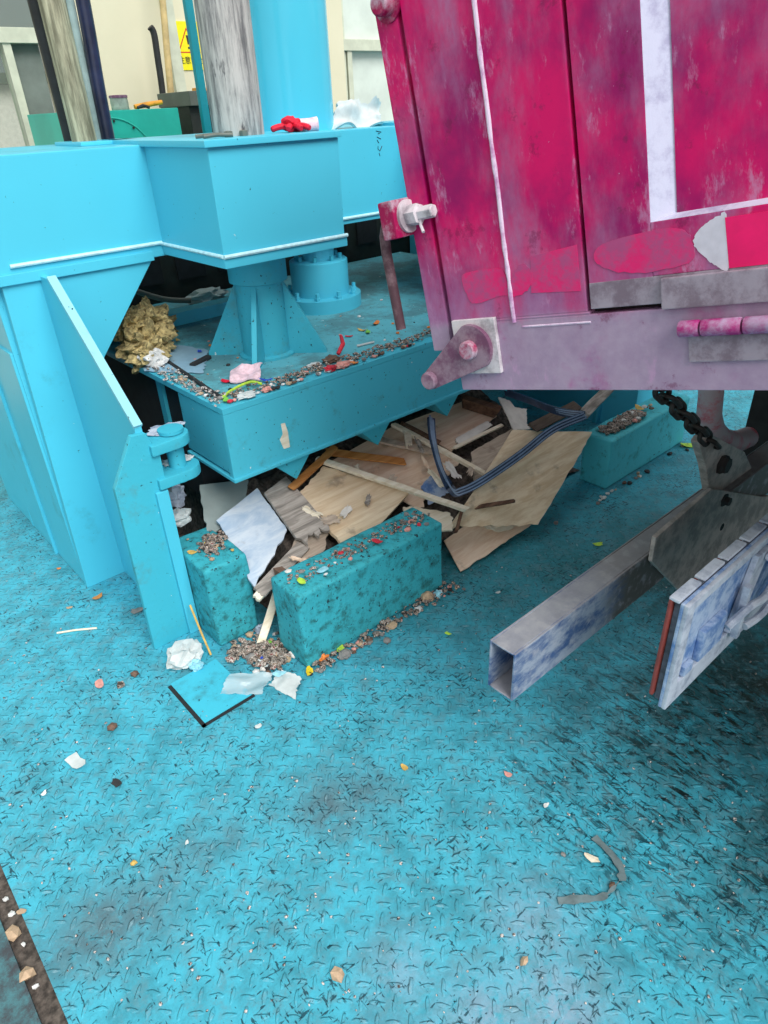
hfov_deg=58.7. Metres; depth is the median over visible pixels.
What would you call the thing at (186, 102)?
metal box
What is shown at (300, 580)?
leaf
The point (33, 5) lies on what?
hose
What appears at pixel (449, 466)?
wood splinter
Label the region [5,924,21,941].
stone
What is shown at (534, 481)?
plywood sheet
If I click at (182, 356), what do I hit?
paper sheet
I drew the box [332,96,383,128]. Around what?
plastic bag
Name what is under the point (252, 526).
panel
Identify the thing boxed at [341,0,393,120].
window
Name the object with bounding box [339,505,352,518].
wood splinter
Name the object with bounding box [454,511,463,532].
batten
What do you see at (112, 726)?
pebble
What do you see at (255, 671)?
crumb
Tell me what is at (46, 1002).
trim
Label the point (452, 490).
strip
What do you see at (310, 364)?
tissue
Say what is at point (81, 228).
machine
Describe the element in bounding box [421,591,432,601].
stone
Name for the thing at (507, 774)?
scrap
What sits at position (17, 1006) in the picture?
floor
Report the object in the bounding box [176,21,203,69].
warning sign
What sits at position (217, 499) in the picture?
panel
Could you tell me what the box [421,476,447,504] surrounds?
plastic sheet
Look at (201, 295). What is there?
cloth bundle
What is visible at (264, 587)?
board
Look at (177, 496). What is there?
litter wad
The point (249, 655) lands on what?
crumb
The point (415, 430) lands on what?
batten
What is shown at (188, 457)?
litter wad
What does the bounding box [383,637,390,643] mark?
stone
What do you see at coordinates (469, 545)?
plywood sheet
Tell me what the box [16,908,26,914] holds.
scrap
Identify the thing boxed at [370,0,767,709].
waste container
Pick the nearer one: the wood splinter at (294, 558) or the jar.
the wood splinter at (294, 558)
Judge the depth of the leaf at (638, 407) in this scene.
3.17 m
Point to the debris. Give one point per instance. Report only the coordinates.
(268, 479)
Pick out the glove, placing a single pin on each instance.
(288, 123)
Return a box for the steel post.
[182,0,211,132]
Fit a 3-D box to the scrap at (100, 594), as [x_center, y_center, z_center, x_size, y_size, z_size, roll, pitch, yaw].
[-1.042,0.307,2.487,0.041,0.008,0.023,-26,38,-34]
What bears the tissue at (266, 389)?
on the machine
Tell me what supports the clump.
on the paper sheet at (182, 356)
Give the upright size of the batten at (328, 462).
0.218 m
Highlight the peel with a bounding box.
[319,653,328,660]
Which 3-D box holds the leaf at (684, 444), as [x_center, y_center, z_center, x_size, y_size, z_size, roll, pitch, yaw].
[1.498,-0.333,3.345,0.095,0.015,0.049,-3,31,-1]
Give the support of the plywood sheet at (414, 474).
on the debris
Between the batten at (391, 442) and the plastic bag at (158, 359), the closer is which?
the plastic bag at (158, 359)
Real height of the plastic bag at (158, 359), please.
0.077 m
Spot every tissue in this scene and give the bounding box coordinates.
[166,638,203,669]
[188,659,203,671]
[236,390,256,400]
[255,623,262,633]
[260,386,271,392]
[306,361,321,368]
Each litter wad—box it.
[147,421,184,435]
[162,454,193,465]
[168,484,186,507]
[173,508,191,526]
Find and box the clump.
[113,295,178,373]
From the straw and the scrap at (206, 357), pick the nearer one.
the straw
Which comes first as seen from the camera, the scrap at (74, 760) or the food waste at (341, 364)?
the scrap at (74, 760)
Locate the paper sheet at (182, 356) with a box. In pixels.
[143,344,208,372]
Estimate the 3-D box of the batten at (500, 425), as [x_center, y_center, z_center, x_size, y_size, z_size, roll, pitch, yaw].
[0.384,-0.334,2.883,0.321,0.035,0.061,-27,38,-34]
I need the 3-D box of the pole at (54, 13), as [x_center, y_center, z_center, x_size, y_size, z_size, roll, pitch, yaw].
[-1.012,-1.937,1.913,0.195,1.600,0.240,-26,38,-34]
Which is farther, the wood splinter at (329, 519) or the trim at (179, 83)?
the trim at (179, 83)
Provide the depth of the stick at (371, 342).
2.49 m
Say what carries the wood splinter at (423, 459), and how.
on the plywood sheet at (414, 474)
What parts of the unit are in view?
vent panel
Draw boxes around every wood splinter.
[288,556,307,562]
[302,506,322,517]
[320,514,340,524]
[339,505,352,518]
[364,493,370,505]
[388,474,397,481]
[403,430,411,447]
[414,436,424,453]
[421,455,428,467]
[427,468,443,487]
[442,461,461,478]
[466,461,476,475]
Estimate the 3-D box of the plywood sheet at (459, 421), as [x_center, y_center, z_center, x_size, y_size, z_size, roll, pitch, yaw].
[0.311,-0.372,2.909,0.435,0.103,0.195,-26,38,-34]
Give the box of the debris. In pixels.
[172,390,578,615]
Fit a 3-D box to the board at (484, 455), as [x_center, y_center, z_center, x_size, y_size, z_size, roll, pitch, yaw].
[0.454,-0.309,2.873,0.181,0.196,0.557,19,37,32]
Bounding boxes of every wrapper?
[229,362,262,382]
[316,566,328,572]
[372,538,382,543]
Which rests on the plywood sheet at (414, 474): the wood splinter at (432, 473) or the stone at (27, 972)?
the wood splinter at (432, 473)
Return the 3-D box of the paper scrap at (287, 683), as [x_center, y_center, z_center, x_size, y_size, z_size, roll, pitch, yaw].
[-0.287,0.516,2.067,0.113,0.026,0.074,18,37,31]
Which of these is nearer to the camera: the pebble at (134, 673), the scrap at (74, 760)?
the scrap at (74, 760)
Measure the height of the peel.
0.032 m
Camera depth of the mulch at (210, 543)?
2.20 m
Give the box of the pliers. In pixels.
[195,133,232,138]
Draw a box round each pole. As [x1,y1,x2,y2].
[37,0,135,146]
[159,0,173,92]
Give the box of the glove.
[270,115,318,131]
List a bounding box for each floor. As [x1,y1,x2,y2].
[0,390,767,1023]
[0,919,41,1023]
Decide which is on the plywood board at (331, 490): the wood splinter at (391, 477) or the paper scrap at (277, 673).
the wood splinter at (391, 477)
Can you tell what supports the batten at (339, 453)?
on the plywood sheet at (414, 474)
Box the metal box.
[157,90,212,134]
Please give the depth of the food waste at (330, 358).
2.33 m
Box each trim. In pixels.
[0,865,67,1023]
[159,0,186,91]
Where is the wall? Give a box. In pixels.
[38,0,346,112]
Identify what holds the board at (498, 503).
on the plywood sheet at (534, 481)
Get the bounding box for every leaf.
[297,577,305,583]
[306,665,312,675]
[584,852,599,861]
[635,404,643,409]
[681,443,691,446]
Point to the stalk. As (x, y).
(251, 381)
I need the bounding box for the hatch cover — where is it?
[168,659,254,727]
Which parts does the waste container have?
hanging rod, frame, lever, backing plate, rail, mounting plate, chain, sunken panel, shackle plate, hinge plate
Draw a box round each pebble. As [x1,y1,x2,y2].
[107,722,117,730]
[130,670,138,676]
[130,860,137,865]
[330,966,344,982]
[520,956,527,965]
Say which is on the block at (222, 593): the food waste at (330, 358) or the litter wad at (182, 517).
the litter wad at (182, 517)
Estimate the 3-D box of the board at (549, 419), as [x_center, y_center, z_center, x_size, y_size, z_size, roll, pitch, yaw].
[0.710,-0.396,2.834,0.328,0.034,0.050,-27,38,-35]
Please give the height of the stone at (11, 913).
0.011 m
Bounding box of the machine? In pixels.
[0,0,674,648]
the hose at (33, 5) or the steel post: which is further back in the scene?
the steel post
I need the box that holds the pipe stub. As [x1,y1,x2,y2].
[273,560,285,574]
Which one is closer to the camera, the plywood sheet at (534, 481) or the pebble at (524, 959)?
the pebble at (524, 959)
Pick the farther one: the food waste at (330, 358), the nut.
the food waste at (330, 358)
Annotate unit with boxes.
[129,218,409,307]
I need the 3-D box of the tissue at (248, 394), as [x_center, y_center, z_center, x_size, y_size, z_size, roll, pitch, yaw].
[-0.419,-0.357,2.088,0.072,0.022,0.039,-26,38,-34]
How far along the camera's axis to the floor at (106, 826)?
1.69 m
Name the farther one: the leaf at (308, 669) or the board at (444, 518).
the board at (444, 518)
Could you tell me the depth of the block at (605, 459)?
3.06 m
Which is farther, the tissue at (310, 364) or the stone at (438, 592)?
the stone at (438, 592)
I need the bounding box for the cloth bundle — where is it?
[185,286,228,304]
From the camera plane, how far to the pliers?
1.97 m
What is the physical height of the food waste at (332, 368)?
0.023 m
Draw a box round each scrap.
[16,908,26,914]
[65,752,84,768]
[92,593,101,598]
[95,679,103,687]
[111,778,121,786]
[117,681,124,687]
[131,607,142,613]
[189,355,211,365]
[268,670,301,699]
[272,670,285,676]
[401,764,407,770]
[504,771,511,776]
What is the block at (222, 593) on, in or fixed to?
on the floor at (106, 826)
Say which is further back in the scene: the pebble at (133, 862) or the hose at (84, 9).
the hose at (84, 9)
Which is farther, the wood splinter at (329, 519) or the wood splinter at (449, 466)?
the wood splinter at (449, 466)
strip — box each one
[427,412,585,496]
[504,390,586,417]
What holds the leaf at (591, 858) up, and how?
on the floor at (106, 826)
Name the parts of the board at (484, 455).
foam strip, foam strip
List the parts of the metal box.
lid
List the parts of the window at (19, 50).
pane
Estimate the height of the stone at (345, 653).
0.031 m
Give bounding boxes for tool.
[134,100,162,108]
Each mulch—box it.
[146,365,225,406]
[198,530,227,557]
[225,634,291,670]
[228,329,431,396]
[287,507,429,584]
[312,581,459,671]
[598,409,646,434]
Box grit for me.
[3,560,759,1012]
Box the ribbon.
[557,835,626,904]
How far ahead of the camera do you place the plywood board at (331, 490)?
2.46 m
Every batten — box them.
[256,594,274,643]
[288,445,337,489]
[315,456,469,511]
[325,448,405,465]
[379,437,432,454]
[391,423,485,474]
[400,421,440,444]
[452,421,503,448]
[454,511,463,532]
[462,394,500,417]
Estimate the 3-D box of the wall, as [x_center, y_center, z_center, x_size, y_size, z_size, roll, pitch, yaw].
[-2.013,-2.322,3.861,11.000,3.200,0.200,-26,38,-34]
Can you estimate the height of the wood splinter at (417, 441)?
0.045 m
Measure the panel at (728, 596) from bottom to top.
0.276 m
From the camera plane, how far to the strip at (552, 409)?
2.83 m
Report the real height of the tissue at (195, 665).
0.043 m
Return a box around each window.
[0,27,56,145]
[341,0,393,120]
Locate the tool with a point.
(149, 104)
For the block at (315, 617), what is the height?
0.278 m
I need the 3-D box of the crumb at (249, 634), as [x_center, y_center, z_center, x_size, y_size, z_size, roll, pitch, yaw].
[-0.445,0.408,2.271,0.027,0.018,0.026,-26,38,-34]
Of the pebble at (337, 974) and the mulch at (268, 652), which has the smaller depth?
the pebble at (337, 974)
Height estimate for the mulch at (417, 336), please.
0.021 m
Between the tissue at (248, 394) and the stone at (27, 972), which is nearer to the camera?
the stone at (27, 972)
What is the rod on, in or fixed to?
on the floor at (106, 826)
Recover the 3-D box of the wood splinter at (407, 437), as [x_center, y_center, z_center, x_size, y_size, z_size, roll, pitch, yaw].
[0.096,-0.292,2.716,0.034,0.045,0.097,-6,31,-5]
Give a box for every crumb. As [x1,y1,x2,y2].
[245,631,253,637]
[245,653,253,660]
[252,669,259,674]
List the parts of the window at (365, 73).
pane, pane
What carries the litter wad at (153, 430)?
on the machine
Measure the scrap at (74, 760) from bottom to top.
0.008 m
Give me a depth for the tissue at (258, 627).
2.27 m
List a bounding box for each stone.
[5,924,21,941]
[8,910,15,916]
[19,966,35,982]
[32,983,38,988]
[338,648,351,659]
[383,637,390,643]
[386,621,396,629]
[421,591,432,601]
[433,589,442,597]
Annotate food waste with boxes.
[321,354,339,363]
[324,365,336,371]
[335,360,349,368]
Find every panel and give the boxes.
[200,480,247,531]
[216,488,286,586]
[649,513,767,709]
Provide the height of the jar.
0.062 m
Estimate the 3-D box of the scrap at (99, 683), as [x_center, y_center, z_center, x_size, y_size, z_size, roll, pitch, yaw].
[-0.876,0.529,2.101,0.024,0.008,0.045,-19,35,-26]
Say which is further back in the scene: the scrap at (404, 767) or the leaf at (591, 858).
the scrap at (404, 767)
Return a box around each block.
[179,525,257,645]
[270,507,441,666]
[579,391,690,487]
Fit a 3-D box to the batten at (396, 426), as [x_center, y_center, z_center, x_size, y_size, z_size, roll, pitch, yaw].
[0.222,-0.249,2.735,0.399,0.189,0.024,9,33,18]
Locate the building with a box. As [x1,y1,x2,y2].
[0,73,54,147]
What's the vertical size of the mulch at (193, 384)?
0.020 m
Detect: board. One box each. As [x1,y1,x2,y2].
[253,542,309,596]
[253,591,263,601]
[264,477,329,545]
[292,532,328,565]
[300,466,408,543]
[403,506,452,531]
[471,397,530,480]
[474,499,514,509]
[484,525,515,531]
[528,401,581,431]
[580,390,613,418]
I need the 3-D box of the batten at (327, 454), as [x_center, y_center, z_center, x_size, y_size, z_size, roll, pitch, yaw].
[-0.254,-0.161,2.471,0.029,0.056,0.290,14,35,26]
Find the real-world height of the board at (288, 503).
0.138 m
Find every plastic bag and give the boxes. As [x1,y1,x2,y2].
[137,348,168,367]
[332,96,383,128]
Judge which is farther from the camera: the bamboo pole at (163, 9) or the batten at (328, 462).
the bamboo pole at (163, 9)
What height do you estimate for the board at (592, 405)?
0.099 m
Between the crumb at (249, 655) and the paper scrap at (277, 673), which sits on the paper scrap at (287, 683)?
the paper scrap at (277, 673)
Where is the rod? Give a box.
[148,25,165,93]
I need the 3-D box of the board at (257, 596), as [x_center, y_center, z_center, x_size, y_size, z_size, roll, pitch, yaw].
[-0.372,0.239,2.181,0.031,0.045,0.118,16,36,29]
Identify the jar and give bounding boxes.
[109,95,129,109]
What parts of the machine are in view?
leg casing, flange plate, rail, recess panel, plate, guide rod, plate, leg casing, flange plate, leg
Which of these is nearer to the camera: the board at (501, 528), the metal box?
the board at (501, 528)
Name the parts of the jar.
lid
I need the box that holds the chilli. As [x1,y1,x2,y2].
[336,334,344,354]
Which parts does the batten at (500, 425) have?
foam strip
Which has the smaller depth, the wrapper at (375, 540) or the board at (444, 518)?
the wrapper at (375, 540)
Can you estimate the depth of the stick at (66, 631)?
2.33 m
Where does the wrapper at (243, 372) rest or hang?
on the machine
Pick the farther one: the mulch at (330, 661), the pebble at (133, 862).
the mulch at (330, 661)
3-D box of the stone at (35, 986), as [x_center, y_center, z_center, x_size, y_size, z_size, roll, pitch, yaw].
[-0.712,0.970,1.396,0.013,0.009,0.011,-26,38,-34]
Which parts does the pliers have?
jaw handle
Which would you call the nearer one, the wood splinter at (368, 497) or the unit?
the wood splinter at (368, 497)
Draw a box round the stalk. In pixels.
[221,380,261,398]
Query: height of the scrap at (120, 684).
0.006 m
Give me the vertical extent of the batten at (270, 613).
0.137 m
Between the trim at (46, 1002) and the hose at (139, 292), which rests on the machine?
the hose at (139, 292)
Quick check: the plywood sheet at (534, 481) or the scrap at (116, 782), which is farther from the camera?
the plywood sheet at (534, 481)
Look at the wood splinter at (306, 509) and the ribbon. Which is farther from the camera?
the wood splinter at (306, 509)
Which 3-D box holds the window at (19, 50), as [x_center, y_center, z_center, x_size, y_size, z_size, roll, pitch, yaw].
[-2.275,-2.246,3.560,1.120,1.500,0.100,-26,38,-34]
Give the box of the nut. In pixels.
[239,130,247,135]
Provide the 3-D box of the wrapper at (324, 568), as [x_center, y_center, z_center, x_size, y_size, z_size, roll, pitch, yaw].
[-0.190,0.176,2.087,0.041,0.008,0.025,-26,38,-34]
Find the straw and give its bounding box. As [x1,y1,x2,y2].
[189,605,211,654]
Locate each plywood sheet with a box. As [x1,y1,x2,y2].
[333,427,458,507]
[405,402,496,451]
[444,524,530,571]
[452,430,591,528]
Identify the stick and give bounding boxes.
[57,627,96,633]
[356,341,374,346]
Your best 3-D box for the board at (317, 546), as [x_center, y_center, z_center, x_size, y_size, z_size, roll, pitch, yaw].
[-0.261,0.148,2.299,0.108,0.083,0.267,5,32,12]
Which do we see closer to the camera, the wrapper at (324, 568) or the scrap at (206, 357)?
the wrapper at (324, 568)
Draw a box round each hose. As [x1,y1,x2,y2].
[27,0,71,140]
[66,0,101,139]
[75,0,114,139]
[135,289,190,302]
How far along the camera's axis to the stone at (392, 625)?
2.27 m
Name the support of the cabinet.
on the floor at (106, 826)
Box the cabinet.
[27,108,181,145]
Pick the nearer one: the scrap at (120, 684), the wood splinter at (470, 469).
the scrap at (120, 684)
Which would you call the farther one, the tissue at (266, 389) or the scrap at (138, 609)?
the scrap at (138, 609)
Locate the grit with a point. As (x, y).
(475, 741)
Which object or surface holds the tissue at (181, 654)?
on the floor at (106, 826)
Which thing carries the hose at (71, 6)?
attached to the machine
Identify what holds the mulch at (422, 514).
on the block at (315, 617)
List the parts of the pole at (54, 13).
plate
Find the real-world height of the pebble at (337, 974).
0.017 m
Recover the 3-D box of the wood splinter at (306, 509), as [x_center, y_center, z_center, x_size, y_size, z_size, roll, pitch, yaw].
[-0.248,0.000,2.361,0.073,0.038,0.030,9,33,18]
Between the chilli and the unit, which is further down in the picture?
the chilli
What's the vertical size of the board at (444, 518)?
0.086 m
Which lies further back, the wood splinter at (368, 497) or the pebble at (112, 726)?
the wood splinter at (368, 497)

